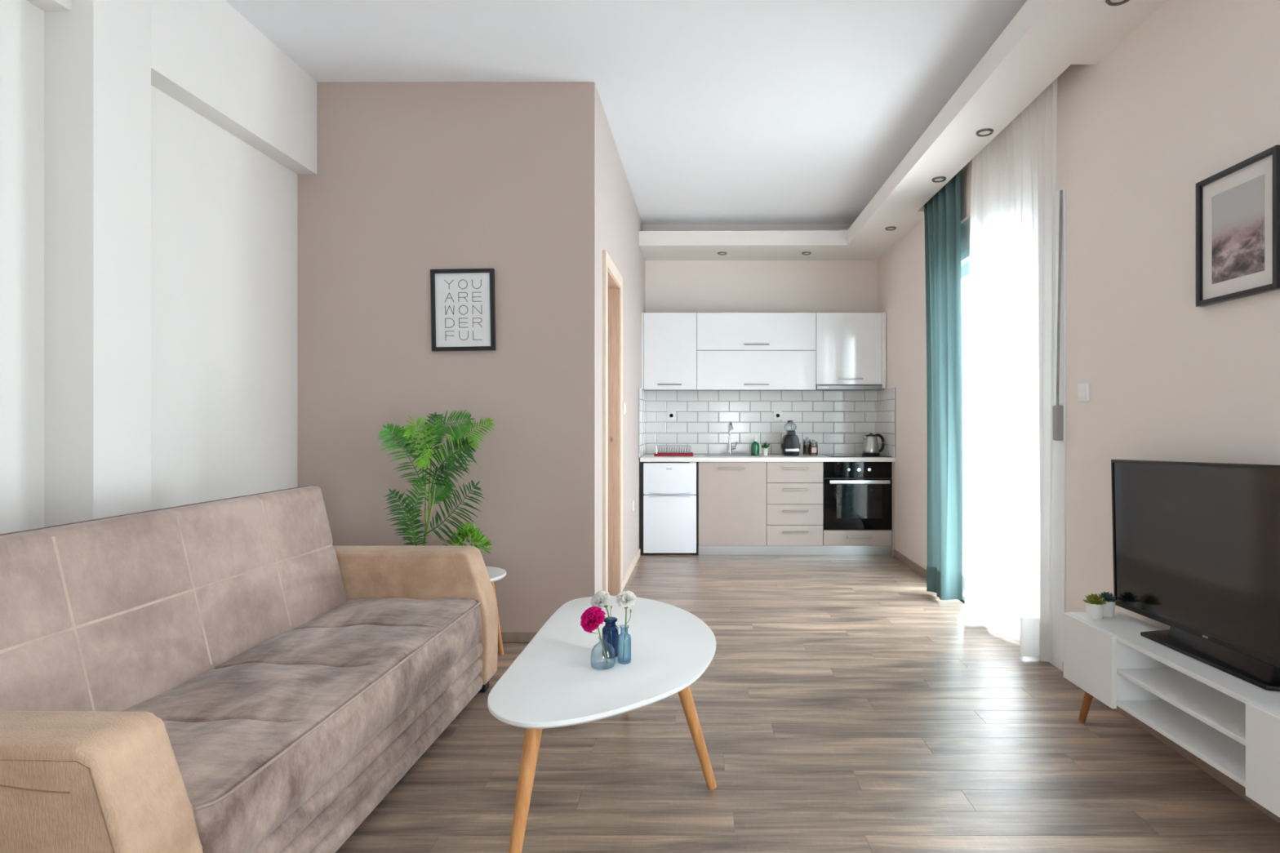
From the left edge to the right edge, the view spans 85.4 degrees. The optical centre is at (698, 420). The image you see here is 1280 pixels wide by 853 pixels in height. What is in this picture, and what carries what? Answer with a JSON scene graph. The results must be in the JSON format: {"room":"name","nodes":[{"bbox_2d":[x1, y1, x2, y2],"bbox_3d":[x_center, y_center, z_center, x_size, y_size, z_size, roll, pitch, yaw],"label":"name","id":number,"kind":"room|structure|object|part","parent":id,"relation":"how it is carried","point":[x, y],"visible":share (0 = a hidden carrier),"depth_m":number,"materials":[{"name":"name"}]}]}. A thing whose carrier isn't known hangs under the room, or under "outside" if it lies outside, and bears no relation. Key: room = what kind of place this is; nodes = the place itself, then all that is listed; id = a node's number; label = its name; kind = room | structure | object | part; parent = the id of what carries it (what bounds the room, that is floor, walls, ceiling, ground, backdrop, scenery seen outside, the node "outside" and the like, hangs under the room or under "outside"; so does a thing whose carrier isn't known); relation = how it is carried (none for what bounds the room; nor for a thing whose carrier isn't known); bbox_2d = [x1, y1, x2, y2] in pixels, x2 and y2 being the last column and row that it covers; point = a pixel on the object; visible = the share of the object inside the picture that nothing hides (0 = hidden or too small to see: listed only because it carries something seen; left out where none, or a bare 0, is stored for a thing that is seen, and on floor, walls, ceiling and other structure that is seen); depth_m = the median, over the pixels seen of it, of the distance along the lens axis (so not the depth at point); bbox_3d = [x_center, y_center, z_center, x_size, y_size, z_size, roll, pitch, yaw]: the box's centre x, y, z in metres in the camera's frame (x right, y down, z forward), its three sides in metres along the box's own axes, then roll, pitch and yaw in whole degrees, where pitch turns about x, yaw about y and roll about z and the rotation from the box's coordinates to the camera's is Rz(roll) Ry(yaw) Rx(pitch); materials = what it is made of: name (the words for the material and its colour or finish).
{"room":"living room","nodes":[
{"label":"living room","id":0,"kind":"room"},
{"bbox_2d":[0,0,316,533],"bbox_3d":[-2.252,-0.316,1.035,0.396,3.012,5.670,0,0,0],"label":"wall","id":1,"kind":"structure","parent":0,"point":[153,153],"depth_m":2.56,"materials":[{"name":"white paint"}]},
{"bbox_2d":[297,81,594,632],"bbox_3d":[-1.431,-0.316,3.770,1.739,3.012,0.100,0,0,0],"label":"wall","id":2,"kind":"structure","parent":0,"point":[412,179],"depth_m":3.72,"materials":[{"name":"beige paint"}]},
{"bbox_2d":[430,268,496,351],"bbox_3d":[-1.264,-0.592,3.707,0.346,0.443,0.025,0,0,0],"label":"framed print","id":3,"kind":"object","parent":2,"relation":"attached to","point":[463,301],"visible":1,"depth_m":3.71,"materials":[{"name":"white paper"}]},
{"bbox_2d":[501,632,537,642],"bbox_3d":[-1.355,1.165,3.714,1.589,0.050,0.012,0,0,0],"label":"baseboard","id":4,"kind":"structure","parent":2,"relation":"attached to","point":[506,637],"depth_m":3.71,"materials":[{"name":"wood"}]},
{"bbox_2d":[594,82,645,594],"bbox_3d":[-0.604,-0.316,5.195,0.152,3.012,2.951,0,0,1],"label":"wall","id":5,"kind":"structure","parent":0,"point":[618,224],"depth_m":4.87,"materials":[{"name":"beige paint"}]},
{"bbox_2d":[602,249,622,595],"bbox_3d":[-0.611,0.102,4.385,0.170,2.175,0.790,0,0,0],"label":"door","id":6,"kind":"structure","parent":5,"relation":"in","point":[612,280],"depth_m":4.68,"materials":[{"name":"brown wood"}]},
{"bbox_2d":[622,402,626,414],"bbox_3d":[-0.534,-0.085,4.970,0.014,0.085,0.080,0,0,0],"label":"light switch","id":7,"kind":"object","parent":5,"relation":"attached to","point":[624,403],"visible":1,"depth_m":4.93,"materials":[{"name":"white plastic"}]},
{"bbox_2d":[622,548,639,589],"bbox_3d":[-0.538,1.160,4.899,0.012,0.060,2.382,0,0,1],"label":"baseboard","id":8,"kind":"structure","parent":5,"relation":"attached to","point":[634,561],"depth_m":5.36,"materials":[{"name":"wood"}]},
{"bbox_2d":[631,500,634,511],"bbox_3d":[-0.528,0.683,5.550,0.012,0.080,0.080,0,0,0],"label":"wall socket","id":9,"kind":"object","parent":5,"relation":"attached to","point":[633,501],"visible":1,"depth_m":5.51,"materials":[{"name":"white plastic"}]},
{"bbox_2d":[225,0,1168,260],"bbox_3d":[-0.312,-1.756,2.435,4.575,0.431,8.770,0,0,0],"label":"ceiling","id":10,"kind":"structure","parent":0,"point":[745,130],"depth_m":3.58,"materials":[{"name":"white paint"}]},
{"bbox_2d":[717,251,727,254],"bbox_3d":[0.215,-1.536,6.360,0.088,0.010,0.088,0,0,0],"label":"recessed light","id":11,"kind":"object","parent":10,"relation":"in","point":[722,252],"visible":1,"depth_m":6.36,"materials":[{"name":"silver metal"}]},
{"bbox_2d":[801,251,811,254],"bbox_3d":[0.990,-1.536,6.360,0.088,0.010,0.088,0,0,0],"label":"recessed light","id":12,"kind":"object","parent":10,"relation":"in","point":[806,252],"visible":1,"depth_m":6.35,"materials":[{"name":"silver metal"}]},
{"bbox_2d":[884,226,896,231],"bbox_3d":[1.540,-1.540,5.550,0.088,0.010,0.088,0,0,0],"label":"recessed light","id":13,"kind":"object","parent":10,"relation":"in","point":[889,228],"visible":1,"depth_m":5.54,"materials":[{"name":"silver metal"}]},
{"bbox_2d":[931,176,946,182],"bbox_3d":[1.535,-1.540,4.420,0.088,0.010,0.088,0,0,0],"label":"recessed light","id":14,"kind":"object","parent":10,"relation":"in","point":[940,179],"visible":1,"depth_m":4.42,"materials":[{"name":"silver metal"}]},
{"bbox_2d":[924,171,962,599],"bbox_3d":[1.637,-0.240,4.760,0.165,2.820,0.663,0,0,0],"label":"curtain","id":15,"kind":"object","parent":10,"relation":"hanging from","point":[942,212],"visible":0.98,"depth_m":4.55,"materials":[{"name":"fabric"}]},
{"bbox_2d":[975,128,993,137],"bbox_3d":[1.530,-1.540,3.700,0.088,0.010,0.088,0,0,0],"label":"recessed light","id":16,"kind":"object","parent":10,"relation":"in","point":[987,131],"visible":1,"depth_m":3.70,"materials":[{"name":"silver metal"}]},
{"bbox_2d":[964,77,1057,662],"bbox_3d":[1.647,-0.237,3.613,0.113,2.825,0.993,0,0,-3],"label":"sheer curtain","id":17,"kind":"object","parent":10,"relation":"hanging from","point":[1012,288],"visible":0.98,"depth_m":3.67,"materials":[{"name":"fabric"}]},
{"bbox_2d":[1106,0,1129,5],"bbox_3d":[1.535,-1.540,2.520,0.088,0.010,0.088,0,0,0],"label":"recessed light","id":18,"kind":"object","parent":10,"relation":"in","point":[1111,2],"visible":1,"depth_m":2.54,"materials":[{"name":"silver metal"}]},
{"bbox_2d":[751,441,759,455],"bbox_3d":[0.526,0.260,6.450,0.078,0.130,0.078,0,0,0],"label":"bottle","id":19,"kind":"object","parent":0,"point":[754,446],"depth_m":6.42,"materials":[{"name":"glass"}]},
{"bbox_2d":[644,260,877,543],"bbox_3d":[0.637,-0.316,6.739,2.675,3.012,0.162,0,0,0],"label":"wall","id":20,"kind":"structure","parent":0,"point":[837,421],"depth_m":6.66,"materials":[{"name":"tile"}]},
{"bbox_2d":[641,312,697,390],"bbox_3d":[-0.274,-0.637,6.490,0.509,0.711,0.350,0,0,0],"label":"upper cabinet","id":21,"kind":"object","parent":20,"relation":"attached to","point":[668,340],"visible":0.98,"depth_m":6.34,"materials":[{"name":"laminate"}]},
{"bbox_3d":[-0.267,-0.329,6.330,0.217,0.012,0.030,0,0,0],"label":"handle","id":22,"kind":"part","parent":21,"relation":"part of","materials":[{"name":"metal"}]},
{"bbox_2d":[666,411,675,419],"bbox_3d":[-0.265,-0.047,6.651,0.082,0.082,0.012,0,0,0],"label":"wall socket","id":23,"kind":"object","parent":20,"relation":"attached to","point":[670,415],"visible":1,"depth_m":6.65,"materials":[{"name":"white plastic"}]},
{"bbox_2d":[697,312,816,390],"bbox_3d":[0.529,-0.637,6.490,1.094,0.711,0.350,0,0,0],"label":"upper cabinet","id":24,"kind":"object","parent":20,"relation":"attached to","point":[736,351],"visible":1,"depth_m":6.34,"materials":[{"name":"laminate"}]},
{"bbox_3d":[0.529,-0.461,6.354,1.091,0.360,0.018,0,0,0],"label":"flap door","id":25,"kind":"part","parent":24,"relation":"part of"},
{"bbox_3d":[0.527,-0.329,6.330,0.226,0.012,0.030,0,0,0],"label":"handle","id":26,"kind":"part","parent":24,"relation":"part of","materials":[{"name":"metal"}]},
{"bbox_3d":[0.529,-0.818,6.354,1.091,0.344,0.018,0,0,0],"label":"flap door","id":27,"kind":"part","parent":24,"relation":"part of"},
{"bbox_3d":[0.529,-0.696,6.330,0.229,0.012,0.030,0,0,0],"label":"handle","id":28,"kind":"part","parent":24,"relation":"part of","materials":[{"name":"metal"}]},
{"bbox_2d":[773,411,782,419],"bbox_3d":[0.760,-0.047,6.651,0.082,0.082,0.012,0,0,0],"label":"wall socket","id":29,"kind":"object","parent":20,"relation":"attached to","point":[777,415],"visible":1,"depth_m":6.65,"materials":[{"name":"white plastic"}]},
{"bbox_2d":[815,384,881,390],"bbox_3d":[1.379,-0.318,6.492,0.598,0.071,0.325,0,0,0],"label":"hood","id":30,"kind":"object","parent":20,"relation":"attached to","point":[819,387],"visible":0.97,"depth_m":6.33,"materials":[{"name":"grey metal"}]},
{"bbox_2d":[815,312,885,389],"bbox_3d":[1.398,-0.643,6.490,0.641,0.698,0.350,0,0,0],"label":"upper cabinet","id":31,"kind":"object","parent":20,"relation":"attached to","point":[851,347],"visible":0.95,"depth_m":6.34,"materials":[{"name":"laminate"}]},
{"bbox_3d":[1.388,-0.382,6.330,0.226,0.012,0.030,0,0,0],"label":"handle","id":32,"kind":"part","parent":31,"relation":"part of","materials":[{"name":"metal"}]},
{"bbox_3d":[1.700,-0.643,6.507,0.036,0.698,0.316,0,0,0],"label":"panel","id":33,"kind":"part","parent":31,"relation":"part of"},
{"bbox_2d":[335,543,1279,852],"bbox_3d":[-0.312,1.270,2.435,4.575,0.160,8.770,0,0,0],"label":"floor","id":34,"kind":"structure","parent":0,"point":[842,704],"depth_m":2.42,"materials":[{"name":"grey wood"}]},
{"bbox_2d":[0,485,497,852],"bbox_3d":[-1.354,0.733,2.161,0.849,0.914,1.932,0,0,2],"label":"sofa","id":35,"kind":"object","parent":34,"relation":"on","point":[224,675],"visible":1,"depth_m":1.88,"materials":[{"name":"fabric"}]},
{"bbox_3d":[-1.362,0.849,1.277,0.812,0.573,0.160,0,0,2],"label":"armrest","id":36,"kind":"part","parent":35,"relation":"part of","materials":[{"name":"beige fabric"}]},
{"bbox_3d":[-1.647,0.550,2.169,0.262,0.543,1.605,0,0,2],"label":"backrest","id":37,"kind":"part","parent":35,"relation":"part of","materials":[{"name":"fabric"}]},
{"bbox_3d":[-1.245,0.840,2.156,0.632,0.200,1.605,0,0,2],"label":"seat","id":38,"kind":"part","parent":35,"relation":"part of","materials":[{"name":"fabric"}]},
{"bbox_3d":[-1.308,0.849,3.044,0.812,0.573,0.165,0,0,2],"label":"armrest","id":39,"kind":"part","parent":35,"relation":"part of","materials":[{"name":"beige fabric"}]},
{"bbox_2d":[376,409,495,546],"bbox_3d":[-1.269,0.566,3.343,0.538,1.248,0.320,0,0,0],"label":"potted palm","id":40,"kind":"object","parent":34,"relation":"on","point":[466,444],"visible":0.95,"depth_m":3.29,"materials":[{"name":"plant"}]},
{"bbox_2d":[485,566,506,655],"bbox_3d":[-1.145,0.977,3.440,0.360,0.428,0.360,0,0,0],"label":"side table","id":41,"kind":"object","parent":34,"relation":"on","point":[495,574],"visible":0.27,"depth_m":3.49,"materials":[{"name":"brown wood"}]},
{"bbox_2d":[441,520,493,553],"bbox_3d":[-1.138,0.626,3.410,0.241,0.273,0.232,0,0,38],"label":"potted fern","id":42,"kind":"object","parent":41,"relation":"on","point":[461,535],"visible":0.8,"depth_m":3.38,"materials":[{"name":"green plant"}]},
{"bbox_3d":[-1.029,0.986,3.491,0.087,0.410,0.034,0,0,-19],"label":"leg","id":43,"kind":"part","parent":41,"relation":"part of","materials":[{"name":"brown wood"}]},
{"bbox_2d":[487,595,716,852],"bbox_3d":[-0.257,0.967,2.306,0.630,0.454,1.230,0,0,0],"label":"coffee table","id":44,"kind":"object","parent":34,"relation":"on","point":[553,682],"visible":0.93,"depth_m":2.05,"materials":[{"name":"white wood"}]},
{"bbox_3d":[-0.450,0.974,1.766,0.045,0.437,0.131,0,0,38],"label":"leg","id":45,"kind":"part","parent":44,"relation":"part of","materials":[{"name":"brown wood"}]},
{"bbox_2d":[590,637,615,670],"bbox_3d":[-0.288,0.695,2.075,0.074,0.090,0.074,0,0,0],"label":"bud vase","id":46,"kind":"object","parent":44,"relation":"on","point":[597,637],"visible":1,"depth_m":2.07,"materials":[{"name":"blue glass"}]},
{"bbox_2d":[580,606,608,663],"bbox_3d":[-0.314,0.645,2.065,0.081,0.174,0.079,0,0,0],"label":"carnation","id":47,"kind":"object","parent":46,"relation":"in","point":[593,617],"visible":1,"depth_m":2.05,"materials":[{"name":"pink plant"}]},
{"bbox_3d":[-0.289,0.671,2.077,0.035,0.122,0.009,0,0,-21],"label":"stem","id":48,"kind":"part","parent":47,"relation":"part of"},
{"bbox_2d":[602,617,618,658],"bbox_3d":[-0.277,0.680,2.165,0.052,0.119,0.052,0,0,0],"label":"bud vase","id":49,"kind":"object","parent":44,"relation":"on","point":[610,631],"visible":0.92,"depth_m":2.14,"materials":[{"name":"blue glass"}]},
{"bbox_2d":[590,590,612,620],"bbox_3d":[-0.304,0.630,2.150,0.066,0.202,0.069,0,0,0],"label":"carnation","id":50,"kind":"object","parent":49,"relation":"in","point":[600,598],"visible":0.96,"depth_m":2.13,"materials":[{"name":"white plant"}]},
{"bbox_3d":[-0.018,0.973,2.210,0.164,0.440,0.045,0,0,-19],"label":"leg","id":51,"kind":"part","parent":44,"relation":"part of","materials":[{"name":"brown wood"}]},
{"bbox_3d":[-0.228,0.684,2.113,0.043,0.111,0.043,0,0,0],"label":"bud vase","id":52,"kind":"object","parent":44,"relation":"on","visible":0},
{"bbox_2d":[615,590,636,660],"bbox_3d":[-0.222,0.628,2.113,0.066,0.211,0.065,0,0,0],"label":"carnation","id":53,"kind":"object","parent":52,"relation":"in","point":[625,599],"visible":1,"depth_m":2.10,"materials":[{"name":"white plant"}]},
{"bbox_3d":[-0.226,0.651,2.114,0.014,0.165,0.008,0,0,-28],"label":"stem","id":54,"kind":"part","parent":53,"relation":"part of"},
{"bbox_2d":[639,462,697,555],"bbox_3d":[-0.264,0.779,6.323,0.518,0.822,0.514,0,0,0],"label":"fridge","id":55,"kind":"object","parent":34,"relation":"on","point":[668,491],"visible":0.97,"depth_m":6.08,"materials":[{"name":"white painted metal"},{"name":"black plastic"}]},
{"bbox_3d":[-0.255,0.513,6.103,0.466,0.276,0.045,0,0,0],"label":"freezer door","id":56,"kind":"part","parent":55,"relation":"part of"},
{"bbox_3d":[-0.255,0.913,6.103,0.466,0.509,0.045,0,0,0],"label":"door","id":57,"kind":"part","parent":55,"relation":"part of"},
{"bbox_2d":[698,462,766,545],"bbox_3d":[0.296,0.734,6.345,0.601,0.740,0.590,0,0,0],"label":"base cabinet","id":58,"kind":"object","parent":34,"relation":"on","point":[732,495],"visible":0.93,"depth_m":6.08,"materials":[{"name":"laminate"}]},
{"bbox_3d":[0.289,0.420,6.065,0.228,0.012,0.030,0,0,0],"label":"handle","id":59,"kind":"part","parent":58,"relation":"part of","materials":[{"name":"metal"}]},
{"bbox_2d":[766,462,822,545],"bbox_3d":[0.846,0.734,6.345,0.497,0.740,0.590,0,0,0],"label":"base cabinet","id":60,"kind":"object","parent":34,"relation":"on","point":[794,490],"visible":0.99,"depth_m":6.08,"materials":[{"name":"laminate"}]},
{"bbox_2d":[640,454,895,462],"bbox_3d":[0.603,0.344,6.355,2.238,0.037,0.600,0,0,0],"label":"countertop","id":61,"kind":"structure","parent":60,"relation":"on","point":[646,458],"depth_m":6.06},
{"bbox_2d":[653,445,693,456],"bbox_3d":[-0.230,0.280,6.410,0.353,0.090,0.260,0,0,0],"label":"dish rack","id":62,"kind":"object","parent":61,"relation":"on","point":[671,453],"visible":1,"depth_m":6.30,"materials":[{"name":"red plastic"}]},
{"bbox_2d":[653,452,693,456],"bbox_3d":[-0.230,0.313,6.410,0.353,0.024,0.260,0,0,0],"label":"tray","id":63,"kind":"object","parent":62,"relation":"on","point":[657,454],"depth_m":6.28,"materials":[{"name":"red plastic"}]},
{"bbox_2d":[726,421,737,453],"bbox_3d":[0.315,0.161,6.508,0.098,0.314,0.198,0,0,0],"label":"mixer tap","id":64,"kind":"object","parent":61,"relation":"on","point":[730,447],"visible":1,"depth_m":6.56,"materials":[{"name":"silver metal"}]},
{"bbox_3d":[0.299,0.117,6.501,0.042,0.226,0.183,0,0,0],"label":"spout","id":65,"kind":"part","parent":64,"relation":"part of","materials":[{"name":"silver metal"}]},
{"bbox_2d":[705,453,761,457],"bbox_3d":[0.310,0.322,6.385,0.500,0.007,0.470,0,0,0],"label":"sink","id":66,"kind":"object","parent":61,"relation":"in","point":[706,455],"visible":0.8,"depth_m":6.30,"materials":[{"name":"silver metal"}]},
{"bbox_2d":[709,454,755,456],"bbox_3d":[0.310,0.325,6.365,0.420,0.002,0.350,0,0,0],"label":"basin","id":67,"kind":"object","parent":66,"relation":"in","point":[709,455],"depth_m":6.30,"materials":[{"name":"silver metal"}]},
{"bbox_2d":[749,435,759,455],"bbox_3d":[0.525,0.235,6.450,0.078,0.180,0.078,0,0,45],"label":"soap dispenser","id":68,"kind":"object","parent":66,"relation":"on","point":[754,446],"visible":0.94,"depth_m":6.42,"materials":[{"name":"green plastic"}]},
{"bbox_2d":[760,441,770,455],"bbox_3d":[0.613,0.258,6.416,0.097,0.133,0.113,0,0,0],"label":"potted plant","id":69,"kind":"object","parent":61,"relation":"on","point":[765,450],"visible":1,"depth_m":6.41,"materials":[{"name":"green plant"}]},
{"bbox_3d":[0.615,0.293,6.420,0.052,0.064,0.052,0,0,0],"label":"pot","id":70,"kind":"part","parent":69,"relation":"part of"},
{"bbox_2d":[780,420,800,455],"bbox_3d":[0.853,0.162,6.415,0.176,0.323,0.190,0,0,0],"label":"coffee machine","id":71,"kind":"object","parent":61,"relation":"on","point":[790,446],"visible":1,"depth_m":6.35,"materials":[{"name":"black plastic"}]},
{"bbox_2d":[785,448,799,451],"bbox_3d":[0.853,0.272,6.336,0.124,0.026,0.032,0,0,0],"label":"drip tray","id":72,"kind":"object","parent":71,"relation":"on","point":[786,450],"depth_m":6.32,"materials":[{"name":"silver metal"}]},
{"bbox_2d":[803,444,810,455],"bbox_3d":[1.012,0.242,6.470,0.080,0.165,0.080,0,0,0],"label":"glass jar","id":73,"kind":"object","parent":61,"relation":"on","point":[806,446],"visible":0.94,"depth_m":6.44,"materials":[{"name":"glass"}]},
{"bbox_2d":[808,441,817,455],"bbox_3d":[1.057,0.252,6.379,0.080,0.145,0.082,0,0,0],"label":"glass jar","id":74,"kind":"object","parent":61,"relation":"on","point":[813,449],"visible":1,"depth_m":6.35,"materials":[{"name":"glass"}]},
{"bbox_2d":[821,453,891,457],"bbox_3d":[1.440,0.322,6.365,0.540,0.006,0.470,0,0,0],"label":"cooktop","id":75,"kind":"object","parent":61,"relation":"in","point":[827,455],"visible":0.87,"depth_m":6.23,"materials":[{"name":"black glass"}]},
{"bbox_2d":[862,433,884,455],"bbox_3d":[1.596,0.219,6.385,0.183,0.200,0.165,0,0,-38],"label":"kettle","id":76,"kind":"object","parent":75,"relation":"on","point":[870,447],"visible":1,"depth_m":6.33,"materials":[{"name":"silver metal"}]},
{"bbox_3d":[1.588,0.133,6.380,0.104,0.028,0.104,0,0,0],"label":"lid","id":77,"kind":"part","parent":76,"relation":"part of","materials":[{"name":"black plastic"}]},
{"bbox_3d":[1.667,0.211,6.380,0.093,0.176,0.027,0,0,0],"label":"handle","id":78,"kind":"part","parent":76,"relation":"part of","materials":[{"name":"black plastic"}]},
{"bbox_3d":[0.846,1.013,6.089,0.494,0.178,0.018,0,0,0],"label":"drawer","id":79,"kind":"part","parent":60,"relation":"part of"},
{"bbox_3d":[0.846,0.830,6.089,0.494,0.180,0.018,0,0,0],"label":"drawer","id":80,"kind":"part","parent":60,"relation":"part of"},
{"bbox_3d":[0.846,0.644,6.089,0.494,0.183,0.018,0,0,0],"label":"drawer","id":81,"kind":"part","parent":60,"relation":"part of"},
{"bbox_3d":[0.846,0.457,6.089,0.494,0.182,0.018,0,0,0],"label":"drawer","id":82,"kind":"part","parent":60,"relation":"part of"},
{"bbox_3d":[0.847,0.978,6.065,0.231,0.012,0.030,0,0,0],"label":"handle","id":83,"kind":"part","parent":60,"relation":"part of","materials":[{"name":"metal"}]},
{"bbox_3d":[0.847,0.792,6.065,0.231,0.012,0.030,0,0,0],"label":"handle","id":84,"kind":"part","parent":60,"relation":"part of","materials":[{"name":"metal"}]},
{"bbox_3d":[0.847,0.604,6.065,0.231,0.012,0.030,0,0,0],"label":"handle","id":85,"kind":"part","parent":60,"relation":"part of","materials":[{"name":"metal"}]},
{"bbox_3d":[0.847,0.420,6.065,0.231,0.012,0.030,0,0,0],"label":"handle","id":86,"kind":"part","parent":60,"relation":"part of","materials":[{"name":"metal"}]},
{"bbox_2d":[698,545,891,555],"bbox_3d":[0.847,1.147,6.100,1.702,0.084,0.016,0,0,0],"label":"plinth","id":87,"kind":"object","parent":34,"relation":"on","point":[703,549],"visible":1,"depth_m":6.09,"materials":[{"name":"silver metal"}]},
{"bbox_2d":[822,462,894,555],"bbox_3d":[1.413,0.777,6.345,0.632,0.826,0.590,0,0,0],"label":"base cabinet","id":88,"kind":"object","parent":34,"relation":"on","point":[830,537],"visible":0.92,"depth_m":6.08,"materials":[{"name":"laminate"}]},
{"bbox_2d":[822,462,892,529],"bbox_3d":[1.398,0.662,6.315,0.598,0.595,0.570,0,0,0],"label":"oven","id":89,"kind":"object","parent":88,"relation":"in","point":[857,495],"visible":0.98,"depth_m":6.07,"materials":[{"name":"black glass"}]},
{"bbox_3d":[1.398,0.436,6.088,0.598,0.142,0.024,0,0,0],"label":"control panel","id":90,"kind":"part","parent":89,"relation":"part of","materials":[{"name":"black glass"}]},
{"bbox_3d":[1.408,0.538,6.053,0.529,0.031,0.046,0,0,0],"label":"handle","id":91,"kind":"part","parent":89,"relation":"part of","materials":[{"name":"silver metal"}]},
{"bbox_3d":[1.397,1.035,6.089,0.598,0.134,0.018,0,0,0],"label":"drawer","id":92,"kind":"part","parent":88,"relation":"part of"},
{"bbox_3d":[1.408,1.022,6.065,0.225,0.012,0.030,0,0,0],"label":"handle","id":93,"kind":"part","parent":88,"relation":"part of","materials":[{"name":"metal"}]},
{"bbox_3d":[1.714,0.777,6.361,0.028,0.826,0.558,0,0,0],"label":"panel","id":94,"kind":"part","parent":88,"relation":"part of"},
{"bbox_2d":[1062,611,1279,817],"bbox_3d":[1.574,0.975,2.159,0.232,0.439,1.186,0,0,-2],"label":"tv stand","id":95,"kind":"object","parent":34,"relation":"on","point":[1228,722],"visible":0.97,"depth_m":2.21,"materials":[{"name":"white wood"}]},
{"bbox_3d":[1.514,1.093,2.694,0.035,0.201,0.113,0,0,4],"label":"leg","id":96,"kind":"part","parent":95,"relation":"part of","materials":[{"name":"brown wood"}]},
{"bbox_3d":[1.448,0.883,2.570,0.016,0.254,0.302,0,0,-2],"label":"door","id":97,"kind":"part","parent":95,"relation":"part of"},
{"bbox_2d":[1083,593,1106,619],"bbox_3d":[1.515,0.709,2.645,0.084,0.091,0.082,0,0,0],"label":"potted succulent","id":98,"kind":"object","parent":95,"relation":"on","point":[1094,605],"visible":1,"depth_m":2.63,"materials":[{"name":"ceramic"}]},
{"bbox_2d":[1085,602,1104,619],"bbox_3d":[1.515,0.726,2.645,0.063,0.057,0.063,0,0,0],"label":"pot","id":99,"kind":"object","parent":98,"relation":"on","point":[1095,611],"depth_m":2.62,"materials":[{"name":"ceramic"}]},
{"bbox_2d":[1097,591,1118,617],"bbox_3d":[1.578,0.709,2.673,0.078,0.092,0.075,0,0,0],"label":"potted succulent","id":100,"kind":"object","parent":95,"relation":"on","point":[1108,608],"visible":0.85,"depth_m":2.65,"materials":[{"name":"ceramic"}]},
{"bbox_2d":[1101,600,1115,617],"bbox_3d":[1.578,0.725,2.672,0.056,0.060,0.056,0,0,0],"label":"pot","id":101,"kind":"object","parent":100,"relation":"on","point":[1108,608],"depth_m":2.65,"materials":[{"name":"ceramic"}]},
{"bbox_3d":[1.568,0.877,2.438,0.210,0.213,0.016,0,0,-2],"label":"panel","id":102,"kind":"part","parent":95,"relation":"part of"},
{"bbox_2d":[1116,668,1245,746],"bbox_3d":[1.582,0.880,2.147,0.208,0.016,0.566,0,0,-2],"label":"shelf","id":103,"kind":"object","parent":95,"relation":"attached to","point":[1217,709],"depth_m":2.18,"materials":[{"name":"wood"}]},
{"bbox_3d":[1.583,0.992,2.146,0.214,0.016,1.160,0,0,-2],"label":"panel","id":104,"kind":"part","parent":95,"relation":"part of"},
{"bbox_2d":[1111,459,1279,691],"bbox_3d":[1.624,0.437,2.215,0.152,0.636,0.994,0,0,0],"label":"television","id":105,"kind":"object","parent":95,"relation":"on","point":[1196,545],"visible":0.98,"depth_m":2.21,"materials":[{"name":"black plastic"}]},
{"bbox_3d":[1.652,0.418,2.215,0.056,0.598,0.994,0,0,0],"label":"casing","id":106,"kind":"part","parent":105,"relation":"part of","materials":[{"name":"black plastic"}]},
{"bbox_3d":[1.485,0.883,1.711,0.016,0.254,0.300,0,0,-2],"label":"door","id":107,"kind":"part","parent":95,"relation":"part of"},
{"bbox_2d":[876,0,1279,630],"bbox_3d":[1.829,-0.316,2.435,0.231,3.012,8.470,0,0,0],"label":"wall","id":108,"kind":"structure","parent":0,"point":[1192,94],"depth_m":2.70,"materials":[{"name":"beige paint"}]},
{"bbox_2d":[960,186,1065,671],"bbox_3d":[1.821,-0.059,4.150,0.208,2.498,1.800,0,0,0],"label":"window","id":109,"kind":"structure","parent":108,"relation":"in","point":[1058,577],"depth_m":3.31,"materials":[{"name":"glass"}]},
{"bbox_3d":[1.835,0.050,4.560,0.040,2.220,0.860,0,0,0],"label":"sash","id":110,"kind":"part","parent":109,"relation":"part of","materials":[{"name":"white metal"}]},
{"bbox_3d":[1.724,0.045,3.345,0.007,2.290,0.190,0,0,0],"label":"casing","id":111,"kind":"part","parent":109,"relation":"part of","materials":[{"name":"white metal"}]},
{"bbox_2d":[1053,190,1066,442],"bbox_3d":[1.705,-0.492,3.273,0.040,1.195,0.058,0,0,0],"label":"strap winder","id":112,"kind":"object","parent":108,"relation":"attached to","point":[1060,409],"visible":1,"depth_m":3.27,"materials":[{"name":"grey plastic"}]},
{"bbox_3d":[1.719,0.013,3.273,0.011,0.185,0.058,0,0,0],"label":"plate","id":113,"kind":"part","parent":112,"relation":"part of","materials":[{"name":"white plastic"}]},
{"bbox_2d":[1077,382,1089,401],"bbox_3d":[1.717,-0.125,3.090,0.014,0.082,0.082,0,0,0],"label":"light switch","id":114,"kind":"object","parent":108,"relation":"attached to","point":[1083,389],"visible":1,"depth_m":3.07,"materials":[{"name":"white plastic"}]},
{"bbox_2d":[893,549,1279,823],"bbox_3d":[1.719,1.163,2.150,0.012,0.055,7.900,0,0,0],"label":"baseboard","id":115,"kind":"structure","parent":108,"relation":"attached to","point":[1232,784],"depth_m":2.41,"materials":[{"name":"wood"}]},
{"bbox_2d":[1195,144,1279,306],"bbox_3d":[1.712,-0.600,2.199,0.025,0.422,0.333,0,0,0],"label":"framed print","id":116,"kind":"object","parent":108,"relation":"attached to","point":[1237,206],"visible":1,"depth_m":2.18},
{"bbox_2d":[1211,173,1264,284],"bbox_3d":[1.714,-0.600,2.199,0.006,0.292,0.214,0,0,0],"label":"artwork","id":117,"kind":"object","parent":116,"relation":"attached to","point":[1237,207],"depth_m":2.19}
]}

